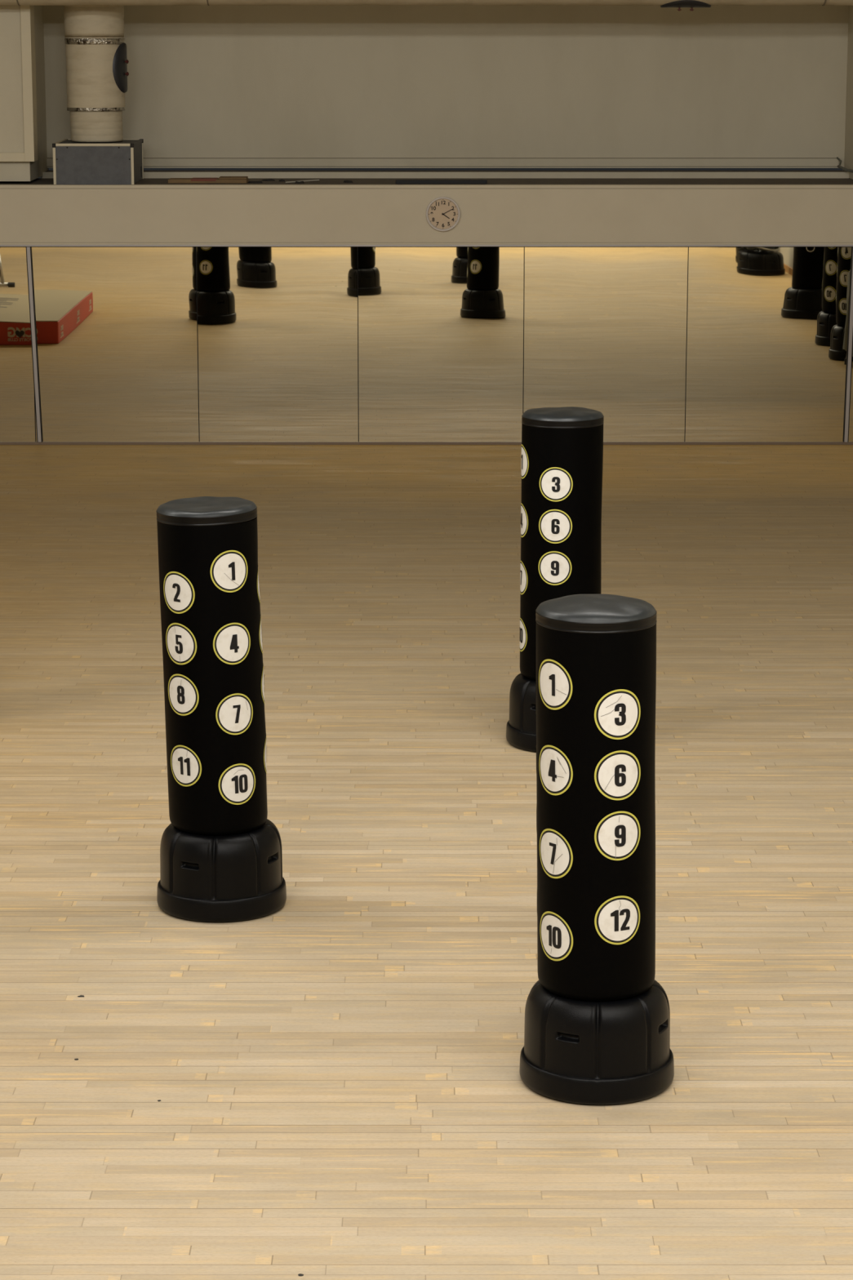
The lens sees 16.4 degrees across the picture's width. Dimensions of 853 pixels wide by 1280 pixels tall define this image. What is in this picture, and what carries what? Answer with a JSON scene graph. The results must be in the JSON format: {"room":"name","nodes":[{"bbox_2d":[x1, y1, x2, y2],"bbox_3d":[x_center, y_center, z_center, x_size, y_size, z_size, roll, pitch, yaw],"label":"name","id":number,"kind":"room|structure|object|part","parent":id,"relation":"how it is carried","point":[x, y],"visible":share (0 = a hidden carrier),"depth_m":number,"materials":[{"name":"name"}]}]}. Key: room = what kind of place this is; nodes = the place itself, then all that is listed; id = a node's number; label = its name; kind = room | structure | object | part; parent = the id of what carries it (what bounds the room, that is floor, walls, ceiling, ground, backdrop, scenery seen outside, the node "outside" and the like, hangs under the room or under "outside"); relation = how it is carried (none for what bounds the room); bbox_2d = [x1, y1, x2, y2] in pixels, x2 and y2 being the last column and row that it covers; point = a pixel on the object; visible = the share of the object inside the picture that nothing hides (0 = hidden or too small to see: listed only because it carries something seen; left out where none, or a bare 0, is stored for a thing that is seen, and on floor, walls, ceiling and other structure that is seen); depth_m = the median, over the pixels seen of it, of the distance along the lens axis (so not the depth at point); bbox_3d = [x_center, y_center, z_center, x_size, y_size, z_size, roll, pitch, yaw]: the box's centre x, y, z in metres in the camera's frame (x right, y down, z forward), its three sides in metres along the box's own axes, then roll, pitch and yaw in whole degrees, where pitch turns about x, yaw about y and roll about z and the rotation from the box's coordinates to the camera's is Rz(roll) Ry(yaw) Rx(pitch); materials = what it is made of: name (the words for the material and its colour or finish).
{"room":"martial arts gym","nodes":[
{"label":"martial arts gym","id":0,"kind":"room"},
{"bbox_2d":[0,5,48,181],"bbox_3d":[-6.100,-6.371,27.040,5.000,4.222,1.350,0,12,0],"label":"wall","id":1,"kind":"structure","parent":0,"point":[9,171],"depth_m":27.42,"materials":[{"name":"paint"}]},
{"bbox_2d":[0,4,38,161],"bbox_3d":[-4.522,-5.304,26.615,1.955,1.950,0.270,0,12,0],"label":"framed panel","id":2,"kind":"object","parent":1,"relation":"attached to","point":[18,100],"visible":1,"depth_m":26.57,"materials":[{"name":"paint"}]},
{"bbox_3d":[-4.524,-5.280,26.625,1.951,1.900,0.220,0,12,0],"label":"panel","id":3,"kind":"part","parent":2,"relation":"part of","materials":[{"name":"paint"}]},
{"bbox_3d":[-4.566,-4.390,26.812,1.867,0.080,0.270,0,12,0],"label":"frame","id":4,"kind":"part","parent":2,"relation":"part of","materials":[{"name":"beige"}]},
{"bbox_3d":[-3.589,-5.304,26.615,0.088,1.950,0.270,0,12,0],"label":"frame","id":5,"kind":"part","parent":2,"relation":"part of","materials":[{"name":"beige"}]},
{"bbox_2d":[0,177,852,184],"bbox_3d":[-1.570,-4.178,27.225,14.060,0.096,1.010,0,12,0],"label":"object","id":6,"kind":"structure","parent":1,"relation":"attached to","point":[38,180],"depth_m":27.45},
{"bbox_2d":[52,138,143,184],"bbox_3d":[-3.006,-4.391,27.098,0.735,0.366,0.938,0,12,0],"label":"metal box","id":7,"kind":"object","parent":6,"relation":"on","point":[119,162],"visible":1,"depth_m":26.65,"materials":[{"name":"grey metal"}]},
{"bbox_2d":[63,4,128,142],"bbox_3d":[-3.024,-5.502,26.894,0.555,1.892,0.547,11,17,43],"label":"duct","id":8,"kind":"object","parent":7,"relation":"on","point":[97,73],"visible":0.98,"depth_m":26.76,"materials":[{"name":"metal"}]},
{"bbox_3d":[-2.776,-5.214,26.909,0.066,0.450,0.318,3,13,14],"label":"access door","id":9,"kind":"part","parent":8,"relation":"part of","materials":[{"name":"grey metal"}]},
{"bbox_2d":[167,176,248,183],"bbox_3d":[-2.000,-4.218,27.066,0.720,0.048,0.285,0,12,0],"label":"wooden plank","id":10,"kind":"object","parent":6,"relation":"on","point":[221,180],"visible":1,"depth_m":26.93,"materials":[{"name":"brown wood"}]},
{"bbox_2d":[248,181,262,183],"bbox_3d":[-1.567,-4.183,26.973,0.139,0.020,0.077,0,12,0],"label":"scrap","id":11,"kind":"object","parent":6,"relation":"on","point":[256,182],"visible":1,"depth_m":26.95,"materials":[{"name":"black"}]},
{"bbox_2d":[262,178,275,181],"bbox_3d":[-1.464,-4.256,27.311,0.130,0.020,0.057,0,12,0],"label":"scrap","id":12,"kind":"object","parent":6,"relation":"on","point":[266,180],"visible":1,"depth_m":27.30,"materials":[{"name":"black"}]},
{"bbox_2d":[294,181,304,183],"bbox_3d":[-1.156,-4.173,26.924,0.092,0.021,0.045,0,12,0],"label":"scrap","id":13,"kind":"object","parent":6,"relation":"on","point":[296,182],"visible":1,"depth_m":26.91,"materials":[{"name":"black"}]},
{"bbox_2d":[285,179,319,182],"bbox_3d":[-1.135,-4.198,27.022,0.012,0.016,0.417,11,17,43],"label":"stick","id":14,"kind":"object","parent":6,"relation":"on","point":[310,180],"visible":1,"depth_m":27.03,"materials":[{"name":"beige wood"}]},
{"bbox_2d":[343,180,352,182],"bbox_3d":[-0.718,-4.194,27.020,0.089,0.021,0.038,0,12,0],"label":"scrap","id":15,"kind":"object","parent":6,"relation":"on","point":[344,181],"visible":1,"depth_m":27.02,"materials":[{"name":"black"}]},
{"bbox_2d":[395,179,487,184],"bbox_3d":[0.135,-4.165,26.845,0.830,0.038,0.100,0,12,0],"label":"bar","id":16,"kind":"object","parent":6,"relation":"on","point":[397,181],"visible":1,"depth_m":26.80,"materials":[{"name":"black metal"}]},
{"bbox_2d":[836,157,852,172],"bbox_3d":[3.922,-4.433,27.585,0.094,0.115,0.811,-1,12,-7],"label":"loose cable","id":17,"kind":"object","parent":6,"relation":"on","point":[839,166],"visible":1,"depth_m":27.63,"materials":[{"name":"black rubber"}]},
{"bbox_2d":[34,247,688,441],"bbox_3d":[-1.520,-2.713,27.062,14.160,1.816,0.286,0,12,0],"label":"wall","id":18,"kind":"structure","parent":0,"point":[196,247],"depth_m":26.91,"materials":[{"name":"grey metal"}]},
{"bbox_2d":[0,247,35,441],"bbox_3d":[-4.327,-2.691,26.906,1.478,1.786,0.007,0,12,0],"label":"mirror panel","id":19,"kind":"object","parent":18,"relation":"attached to","point":[17,418],"visible":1,"depth_m":26.91,"materials":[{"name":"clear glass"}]},
{"bbox_2d":[25,246,42,442],"bbox_3d":[-3.573,-2.684,26.886,0.102,1.778,0.018,0,12,0],"label":"metal strip","id":20,"kind":"object","parent":18,"relation":"attached to","point":[28,255],"visible":1,"depth_m":26.88,"materials":[{"name":"silver metal"}]},
{"bbox_2d":[31,247,199,441],"bbox_3d":[-2.835,-2.691,26.906,1.493,1.786,0.011,0,12,0],"label":"mirror panel","id":21,"kind":"object","parent":18,"relation":"attached to","point":[116,327],"visible":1,"depth_m":26.90,"materials":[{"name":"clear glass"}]},
{"bbox_2d":[196,247,358,441],"bbox_3d":[-1.354,-2.691,26.906,1.455,1.786,0.007,0,12,0],"label":"mirror panel","id":22,"kind":"object","parent":18,"relation":"attached to","point":[277,326],"visible":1,"depth_m":26.90,"materials":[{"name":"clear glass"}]},
{"bbox_2d":[0,246,852,247],"bbox_3d":[-1.570,-3.558,26.718,14.060,0.006,0.022,0,12,0],"label":"trim","id":23,"kind":"structure","parent":18,"relation":"attached to","point":[0,246],"depth_m":26.71,"materials":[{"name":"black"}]},
{"bbox_2d":[0,441,852,444],"bbox_3d":[-1.570,-1.805,27.096,14.060,0.026,0.026,0,12,0],"label":"trim","id":24,"kind":"structure","parent":18,"relation":"attached to","point":[1,442],"depth_m":27.09,"materials":[{"name":"brown wood"}]},
{"bbox_2d":[0,244,852,246],"bbox_3d":[-1.570,-3.568,26.714,14.060,0.014,0.026,0,12,0],"label":"trim","id":25,"kind":"structure","parent":18,"relation":"attached to","point":[0,245],"depth_m":26.70,"materials":[{"name":"silver metal"}]},
{"bbox_2d":[0,184,852,244],"bbox_3d":[-1.520,-3.848,26.716,14.160,0.536,0.125,0,12,0],"label":"beam","id":26,"kind":"structure","parent":18,"relation":"attached to","point":[30,214],"depth_m":26.65,"materials":[{"name":"paint"}]},
{"bbox_2d":[426,196,460,231],"bbox_3d":[0.150,-3.841,26.636,0.310,0.310,0.034,0,12,0],"label":"wall clock","id":27,"kind":"object","parent":26,"relation":"attached to","point":[442,213],"visible":1,"depth_m":26.63,"materials":[{"name":"grey plastic"}]},
{"bbox_2d":[358,247,524,441],"bbox_3d":[0.131,-2.691,26.906,1.501,1.786,0.006,0,12,0],"label":"mirror panel","id":28,"kind":"object","parent":18,"relation":"attached to","point":[441,329],"visible":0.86,"depth_m":26.90,"materials":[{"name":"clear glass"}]},
{"bbox_2d":[523,247,688,441],"bbox_3d":[1.627,-2.691,26.906,1.478,1.786,0.006,0,12,0],"label":"mirror panel","id":29,"kind":"object","parent":18,"relation":"attached to","point":[605,328],"visible":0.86,"depth_m":26.89,"materials":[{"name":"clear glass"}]},
{"bbox_2d":[684,247,852,441],"bbox_3d":[3.116,-2.691,26.906,1.485,1.786,0.006,0,12,0],"label":"mirror panel","id":30,"kind":"object","parent":18,"relation":"attached to","point":[767,327],"visible":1,"depth_m":26.90,"materials":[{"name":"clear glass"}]},
{"bbox_2d":[843,246,852,442],"bbox_3d":[3.859,-2.684,26.886,0.075,1.778,0.018,0,12,0],"label":"metal strip","id":31,"kind":"object","parent":18,"relation":"attached to","point":[850,344],"visible":1,"depth_m":26.92,"materials":[{"name":"silver metal"}]},
{"bbox_2d":[848,354,852,441],"bbox_3d":[4.606,-2.691,26.906,1.481,1.786,0.006,0,12,0],"label":"mirror panel","id":32,"kind":"object","parent":18,"relation":"attached to","point":[851,427],"visible":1,"depth_m":27.03,"materials":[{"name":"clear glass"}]},
{"bbox_2d":[0,444,852,1279],"bbox_3d":[-1.570,1.683,11.190,14.060,0.100,33.170,0,12,0],"label":"floor","id":33,"kind":"structure","parent":0,"point":[334,1073],"depth_m":13.35,"materials":[{"name":"beige wood"}]},
{"bbox_2d":[155,496,286,922],"bbox_3d":[-0.918,0.294,13.062,0.580,1.822,0.580,4,13,18],"label":"bag","id":34,"kind":"object","parent":33,"relation":"on","point":[221,854],"visible":1,"depth_m":12.91,"materials":[{"name":"black plastic"}]},
{"bbox_2d":[506,406,604,751],"bbox_3d":[0.725,-0.341,15.983,0.580,1.834,0.580,4,13,18],"label":"bag","id":35,"kind":"object","parent":33,"relation":"on","point":[562,447],"visible":0.52,"depth_m":15.74,"materials":[{"name":"black plastic"}]},
{"bbox_2d":[519,594,674,1105],"bbox_3d":[0.639,0.747,10.904,0.580,1.845,0.580,1,12,5],"label":"bag","id":36,"kind":"object","parent":33,"relation":"on","point":[597,1031],"visible":1,"depth_m":10.74,"materials":[{"name":"black plastic"}]},
{"bbox_2d":[43,4,848,168],"bbox_3d":[-0.050,-6.528,27.645,8.300,4.170,0.100,0,12,0],"label":"wall","id":37,"kind":"structure","parent":0,"point":[264,81],"depth_m":27.86,"materials":[{"name":"paint"}]},
{"bbox_2d":[46,157,836,158],"bbox_3d":[0.145,-4.570,28.014,7.530,0.006,0.027,0,12,0],"label":"trim","id":38,"kind":"structure","parent":37,"relation":"attached to","point":[46,157],"depth_m":28.00,"materials":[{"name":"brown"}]},
{"bbox_2d":[46,158,839,166],"bbox_3d":[0.145,-4.530,28.015,7.530,0.072,0.038,0,12,0],"label":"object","id":39,"kind":"structure","parent":37,"relation":"attached to","point":[147,162],"depth_m":27.99,"materials":[{"name":"paint"}]},
{"bbox_2d":[842,5,852,179],"bbox_3d":[4.763,-6.350,26.988,1.595,4.242,1.460,0,12,0],"label":"wall","id":40,"kind":"structure","parent":0,"point":[848,161],"depth_m":27.64,"materials":[{"name":"paint"}]},
{"bbox_2d":[0,0,852,11],"bbox_3d":[-0.117,-5.866,26.028,10.165,0.632,0.587,0,12,0],"label":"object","id":41,"kind":"object","parent":40,"relation":"attached to","point":[663,3],"visible":1,"depth_m":25.97,"materials":[{"name":"brown"}]},
{"bbox_3d":[2.290,-5.619,26.082,0.450,0.066,0.318,0,12,0],"label":"access door","id":42,"kind":"part","parent":41,"relation":"part of","materials":[{"name":"grey metal"}]},
{"bbox_2d":[40,172,848,177],"bbox_3d":[0.172,-4.334,27.718,7.585,0.114,0.020,0,12,0],"label":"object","id":43,"kind":"structure","parent":40,"relation":"attached to","point":[45,175],"depth_m":27.70,"materials":[{"name":"paint"}]},
{"bbox_2d":[44,170,847,172],"bbox_3d":[0.172,-4.370,27.895,7.585,0.110,0.340,0,12,0],"label":"trim","id":44,"kind":"structure","parent":40,"relation":"attached to","point":[46,171],"depth_m":27.81,"materials":[{"name":"metal"}]}
]}

